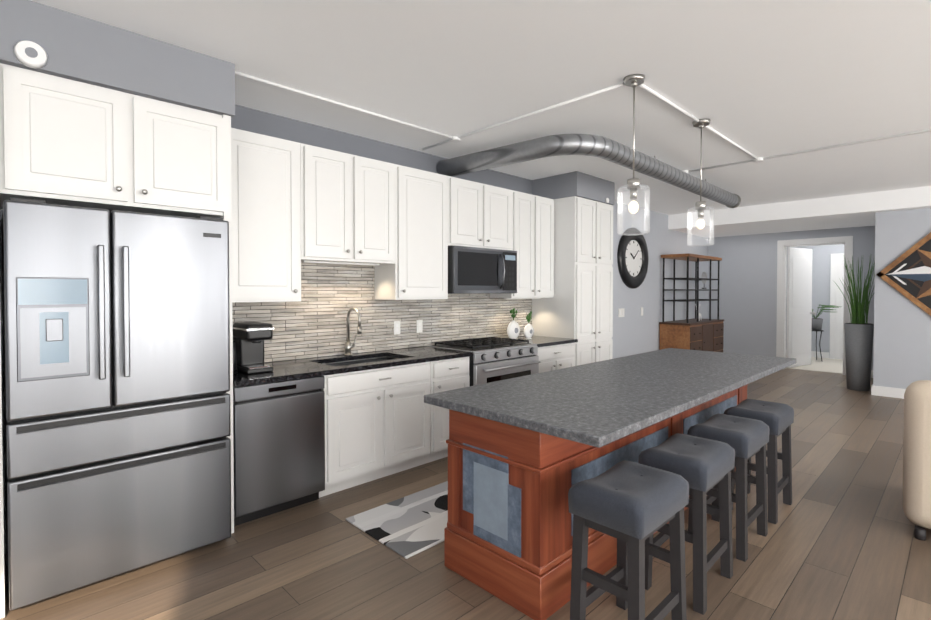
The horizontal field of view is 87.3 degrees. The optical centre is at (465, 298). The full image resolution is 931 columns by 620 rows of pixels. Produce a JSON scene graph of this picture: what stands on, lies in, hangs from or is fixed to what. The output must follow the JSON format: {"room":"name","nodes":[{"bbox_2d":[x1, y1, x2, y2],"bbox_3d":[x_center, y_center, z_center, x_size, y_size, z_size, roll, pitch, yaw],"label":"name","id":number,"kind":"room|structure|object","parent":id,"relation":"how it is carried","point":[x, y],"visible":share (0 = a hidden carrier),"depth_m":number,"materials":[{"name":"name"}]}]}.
{"room":"kitchen","nodes":[
{"label":"kitchen","id":0,"kind":"room"},
{"bbox_2d":[0,0,614,204],"bbox_3d":[-1.226,-1.220,3.385,7.905,0.297,0.644,-1,1,-44],"label":"soffit","id":1,"kind":"structure","parent":0,"point":[75,47],"depth_m":2.61,"materials":[{"name":"grey paint"}]},
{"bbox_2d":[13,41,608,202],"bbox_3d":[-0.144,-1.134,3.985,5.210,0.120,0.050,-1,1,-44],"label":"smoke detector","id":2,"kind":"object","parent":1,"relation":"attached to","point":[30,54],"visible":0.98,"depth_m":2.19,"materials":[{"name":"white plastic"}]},
{"bbox_2d":[0,202,707,553],"bbox_3d":[0.246,-0.032,5.399,13.100,2.740,0.150,-1,1,-44],"label":"wall","id":3,"kind":"structure","parent":0,"point":[635,332],"depth_m":8.02,"materials":[{"name":"grey paint"}]},
{"bbox_2d":[0,63,553,302],"bbox_3d":[-0.629,-0.542,3.971,4.587,1.134,0.652,-1,1,-44],"label":"upper cabinets","id":4,"kind":"object","parent":3,"relation":"attached to","point":[69,142],"visible":0.98,"depth_m":3.25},
{"bbox_2d":[448,245,516,293],"bbox_3d":[0.102,-0.270,4.814,0.882,0.435,0.440,-1,1,-44],"label":"microwave","id":5,"kind":"object","parent":4,"relation":"attached to","point":[473,270],"visible":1,"depth_m":4.63,"materials":[{"name":"metal"}]},
{"bbox_2d":[232,262,531,362],"bbox_3d":[-0.498,-0.026,4.551,3.606,0.964,0.018,-1,1,-44],"label":"backsplash","id":6,"kind":"structure","parent":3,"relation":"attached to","point":[312,323],"depth_m":4.16,"materials":[{"name":"tile"}]},
{"bbox_2d":[618,308,624,316],"bbox_3d":[2.348,0.212,7.344,0.180,0.130,0.010,-1,1,-44],"label":"switch plate","id":7,"kind":"object","parent":3,"relation":"attached to","point":[621,312],"depth_m":7.34,"materials":[{"name":"white plastic"}]},
{"bbox_2d":[617,228,648,288],"bbox_3d":[2.610,-0.626,7.550,0.940,0.940,0.060,-1,1,-44],"label":"clock","id":8,"kind":"object","parent":3,"relation":"attached to","point":[632,258],"visible":0.9,"depth_m":7.51,"materials":[{"name":"black plastic"}]},
{"bbox_2d":[0,357,930,619],"bbox_3d":[4.077,1.428,3.468,15.850,0.124,8.300,-1,1,-44],"label":"floor","id":9,"kind":"structure","parent":0,"point":[839,541],"depth_m":2.55,"materials":[{"name":"brown wood"}]},
{"bbox_2d":[1,197,230,610],"bbox_3d":[-1.881,0.466,2.656,0.912,1.833,0.803,-1,1,-44],"label":"fridge","id":10,"kind":"object","parent":9,"relation":"on","point":[116,339],"visible":1,"depth_m":2.34,"materials":[{"name":"metal"}]},
{"bbox_2d":[233,376,324,525],"bbox_3d":[-1.365,0.945,3.295,0.578,0.855,0.622,-1,1,-44],"label":"dishwasher","id":11,"kind":"object","parent":9,"relation":"on","point":[279,443],"visible":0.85,"depth_m":3.05,"materials":[{"name":"metal"}]},
{"bbox_2d":[346,481,447,558],"bbox_3d":[-0.194,1.369,3.139,0.940,0.012,0.620,-1,1,-44],"label":"rug","id":12,"kind":"object","parent":9,"relation":"on","point":[408,526],"visible":0.54,"depth_m":2.99,"materials":[{"name":"grey fabric"}]},
{"bbox_2d":[384,356,469,465],"bbox_3d":[-0.333,0.927,4.307,0.464,0.858,0.618,-1,1,-44],"label":"base cabinet","id":13,"kind":"object","parent":9,"relation":"on","point":[386,421],"depth_m":3.85,"materials":[{"name":"white paint"}]},
{"bbox_2d":[326,357,395,365],"bbox_3d":[-0.798,0.616,3.816,0.728,0.213,0.398,-1,1,-44],"label":"sink","id":14,"kind":"object","parent":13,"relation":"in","point":[359,361],"visible":0.02,"depth_m":4.02,"materials":[{"name":"metal"}]},
{"bbox_2d":[233,335,577,386],"bbox_3d":[-0.279,0.477,4.336,3.603,0.033,0.642,-1,1,-44],"label":"countertop","id":15,"kind":"structure","parent":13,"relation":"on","point":[286,370],"depth_m":3.66,"materials":[{"name":"stone"}]},
{"bbox_2d":[233,339,237,373],"bbox_3d":[-1.552,0.353,3.160,0.124,0.249,0.176,-1,1,-44],"label":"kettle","id":16,"kind":"object","parent":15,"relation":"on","point":[235,369],"visible":0.06,"depth_m":3.13,"materials":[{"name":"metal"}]},
{"bbox_2d":[233,322,273,373],"bbox_3d":[-1.413,0.319,3.239,0.172,0.315,0.272,-1,1,-44],"label":"coffee maker","id":17,"kind":"object","parent":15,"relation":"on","point":[249,338],"visible":0.94,"depth_m":3.19,"materials":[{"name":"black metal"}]},
{"bbox_2d":[344,307,361,355],"bbox_3d":[-0.893,0.266,3.972,0.114,0.398,0.219,-1,1,-44],"label":"faucet","id":18,"kind":"object","parent":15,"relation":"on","point":[348,346],"visible":1,"depth_m":3.99,"materials":[{"name":"silver metal"}]},
{"bbox_2d":[507,308,519,338],"bbox_3d":[0.517,0.273,5.255,0.090,0.343,0.200,1,1,43],"label":"vase","id":19,"kind":"object","parent":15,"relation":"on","point":[513,329],"depth_m":5.22,"materials":[{"name":"ceramic"}]},
{"bbox_2d":[524,311,533,338],"bbox_3d":[0.695,0.288,5.359,0.072,0.309,0.160,1,1,43],"label":"vase","id":20,"kind":"object","parent":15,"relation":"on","point":[528,330],"depth_m":5.33,"materials":[{"name":"ceramic"}]},
{"bbox_2d":[429,337,540,385],"bbox_3d":[0.202,0.882,4.730,0.882,0.935,0.726,-1,1,-44],"label":"range","id":21,"kind":"object","parent":9,"relation":"on","point":[492,359],"visible":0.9,"depth_m":4.50,"materials":[{"name":"metal"}]},
{"bbox_2d":[537,342,575,372],"bbox_3d":[0.736,0.910,5.351,0.737,0.858,0.618,-1,1,-44],"label":"base cabinet","id":22,"kind":"object","parent":9,"relation":"on","point":[554,357],"depth_m":5.14,"materials":[{"name":"white paint"}]},
{"bbox_2d":[532,196,612,365],"bbox_3d":[1.297,0.096,5.885,0.820,2.470,0.618,-1,1,-44],"label":"tall cabinet","id":23,"kind":"object","parent":9,"relation":"on","point":[580,308],"depth_m":5.56,"materials":[{"name":"white paint"}]},
{"bbox_2d":[444,388,746,619],"bbox_3d":[1.132,0.951,3.302,2.872,0.842,0.618,-1,1,-44],"label":"kitchen island","id":24,"kind":"object","parent":9,"relation":"on","point":[526,453],"depth_m":2.27,"materials":[{"name":"brown wood"}]},
{"bbox_2d":[424,348,795,447],"bbox_3d":[1.212,0.509,3.213,3.004,0.040,1.020,-1,1,-44],"label":"island countertop","id":25,"kind":"structure","parent":24,"relation":"on","point":[599,404],"depth_m":2.59,"materials":[{"name":"grey stone"}]},
{"bbox_2d":[568,460,688,619],"bbox_3d":[0.666,1.059,1.981,0.425,0.669,0.304,-1,1,-44],"label":"stool","id":26,"kind":"object","parent":9,"relation":"on","point":[631,506],"visible":1,"depth_m":1.91,"materials":[{"name":"fabric"}]},
{"bbox_2d":[638,433,734,614],"bbox_3d":[1.088,1.052,2.393,0.305,0.669,0.425,1,1,44],"label":"stool","id":27,"kind":"object","parent":9,"relation":"on","point":[702,466],"visible":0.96,"depth_m":2.29,"materials":[{"name":"fabric"}]},
{"bbox_2d":[659,253,723,351],"bbox_3d":[4.016,0.272,8.586,1.600,2.030,0.527,-1,1,-44],"label":"hutch","id":28,"kind":"object","parent":9,"relation":"on","point":[695,333],"visible":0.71,"depth_m":8.22,"materials":[{"name":"brown wood"}]},
{"bbox_2d":[687,414,769,561],"bbox_3d":[1.517,1.046,2.813,0.425,0.669,0.304,-1,1,-44],"label":"stool","id":29,"kind":"object","parent":9,"relation":"on","point":[746,439],"visible":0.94,"depth_m":2.71,"materials":[{"name":"fabric"}]},
{"bbox_2d":[724,399,793,523],"bbox_3d":[1.939,1.039,3.225,0.425,0.669,0.304,-1,1,-45],"label":"stool","id":30,"kind":"object","parent":9,"relation":"on","point":[777,418],"visible":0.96,"depth_m":3.12,"materials":[{"name":"fabric"}]},
{"bbox_2d":[812,304,838,361],"bbox_3d":[7.115,0.686,9.846,0.757,1.157,0.756,-1,1,-44],"label":"plant stand","id":31,"kind":"object","parent":9,"relation":"on","point":[817,324],"visible":0.67,"depth_m":9.81,"materials":[{"name":"metal"}]},
{"bbox_2d":[844,323,873,390],"bbox_3d":[5.679,0.835,7.050,0.336,0.955,0.336,-1,1,-44],"label":"planter","id":32,"kind":"object","parent":9,"relation":"on","point":[858,344],"visible":0.9,"depth_m":6.94,"materials":[{"name":"ceramic"}]},
{"bbox_2d":[835,255,874,323],"bbox_3d":[5.649,-0.141,7.084,0.483,1.001,0.458,-1,1,-44],"label":"plant","id":33,"kind":"object","parent":32,"relation":"in","point":[858,312],"visible":0.98,"depth_m":7.01,"materials":[{"name":"green plant"}]},
{"bbox_2d":[902,380,930,540],"bbox_3d":[3.616,0.936,2.422,1.000,0.900,2.100,-1,1,-44],"label":"sofa","id":34,"kind":"object","parent":9,"relation":"on","point":[916,504],"visible":1,"depth_m":2.78,"materials":[{"name":"beige fabric"}]},
{"bbox_2d":[31,0,930,214],"bbox_3d":[4.077,-1.420,3.422,15.850,0.100,8.300,-1,1,-44],"label":"ceiling","id":35,"kind":"structure","parent":0,"point":[762,78],"depth_m":2.98,"materials":[{"name":"white paint"}]},
{"bbox_2d":[235,71,930,173],"bbox_3d":[2.658,-1.328,1.953,4.465,0.034,7.880,-1,1,-44],"label":"rail","id":36,"kind":"object","parent":35,"relation":"attached to","point":[455,138],"visible":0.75,"depth_m":3.76,"materials":[{"name":"white metal"}]},
{"bbox_2d":[437,134,740,207],"bbox_3d":[1.681,-1.294,5.559,3.969,0.219,1.569,-1,1,-44],"label":"air duct","id":37,"kind":"object","parent":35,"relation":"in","point":[608,149],"visible":0.98,"depth_m":4.30,"materials":[{"name":"silver metal"}]},
{"bbox_2d":[617,74,649,234],"bbox_3d":[1.043,-0.883,3.024,0.192,0.959,0.192,-1,1,-44],"label":"pendant light","id":38,"kind":"object","parent":35,"relation":"hanging from","point":[633,185],"visible":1,"depth_m":3.02,"materials":[{"name":"clear glass"}]},
{"bbox_2d":[687,119,713,245],"bbox_3d":[1.829,-0.895,3.793,0.192,0.959,0.192,-1,1,-44],"label":"pendant light","id":39,"kind":"object","parent":35,"relation":"hanging from","point":[700,207],"visible":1,"depth_m":3.79,"materials":[{"name":"clear glass"}]},
{"bbox_2d":[708,226,874,369],"bbox_3d":[7.726,-0.058,7.008,0.150,2.740,8.000,-1,1,-44],"label":"wall","id":40,"kind":"structure","parent":0,"point":[748,290],"depth_m":9.21,"materials":[{"name":"grey paint"}]},
{"bbox_2d":[786,247,815,367],"bbox_3d":[6.316,0.161,9.148,0.860,2.215,0.133,-1,1,-31],"label":"door leaf","id":41,"kind":"structure","parent":40,"relation":"in","point":[799,301],"depth_m":9.13,"materials":[{"name":"white wood"}]},
{"bbox_2d":[776,236,852,374],"bbox_3d":[6.146,0.114,8.613,0.170,2.345,1.090,-1,1,-44],"label":"door frame","id":42,"kind":"structure","parent":40,"relation":"attached to","point":[839,316],"depth_m":8.34,"materials":[{"name":"white wood"}]},
{"bbox_2d":[668,186,930,237],"bbox_3d":[6.993,-1.290,6.272,1.900,0.249,7.999,-1,1,-44],"label":"ceiling beam","id":43,"kind":"structure","parent":0,"point":[854,210],"depth_m":7.29,"materials":[{"name":"white paint"}]},
{"bbox_2d":[786,244,843,354],"bbox_3d":[7.921,-0.107,10.100,0.150,2.740,4.150,-1,1,-44],"label":"wall","id":44,"kind":"structure","parent":0,"point":[821,262],"depth_m":10.35,"materials":[{"name":"grey paint"}]},
{"bbox_2d":[811,351,828,357],"bbox_3d":[7.312,1.190,10.622,0.020,0.130,0.980,-1,1,-44],"label":"baseboard","id":45,"kind":"structure","parent":44,"relation":"attached to","point":[813,353],"depth_m":10.37,"materials":[{"name":"white wood"}]},
{"bbox_2d":[873,208,930,388],"bbox_3d":[8.024,0.094,5.380,1.699,2.489,5.250,-1,1,-44],"label":"wall","id":46,"kind":"structure","parent":0,"point":[902,342],"depth_m":6.49,"materials":[{"name":"grey paint"}]},
{"bbox_2d":[871,385,905,398],"bbox_3d":[7.405,1.283,4.805,0.016,0.130,5.266,-1,1,-44],"label":"baseboard","id":47,"kind":"structure","parent":46,"relation":"attached to","point":[888,391],"depth_m":6.56,"materials":[{"name":"white wood"}]},
{"bbox_2d":[876,232,930,315],"bbox_3d":[6.088,-0.318,6.117,0.030,1.440,1.440,-1,1,-44],"label":"artwork","id":48,"kind":"object","parent":46,"relation":"attached to","point":[907,274],"visible":0.96,"depth_m":6.36,"materials":[{"name":"brown wood"}]}
]}

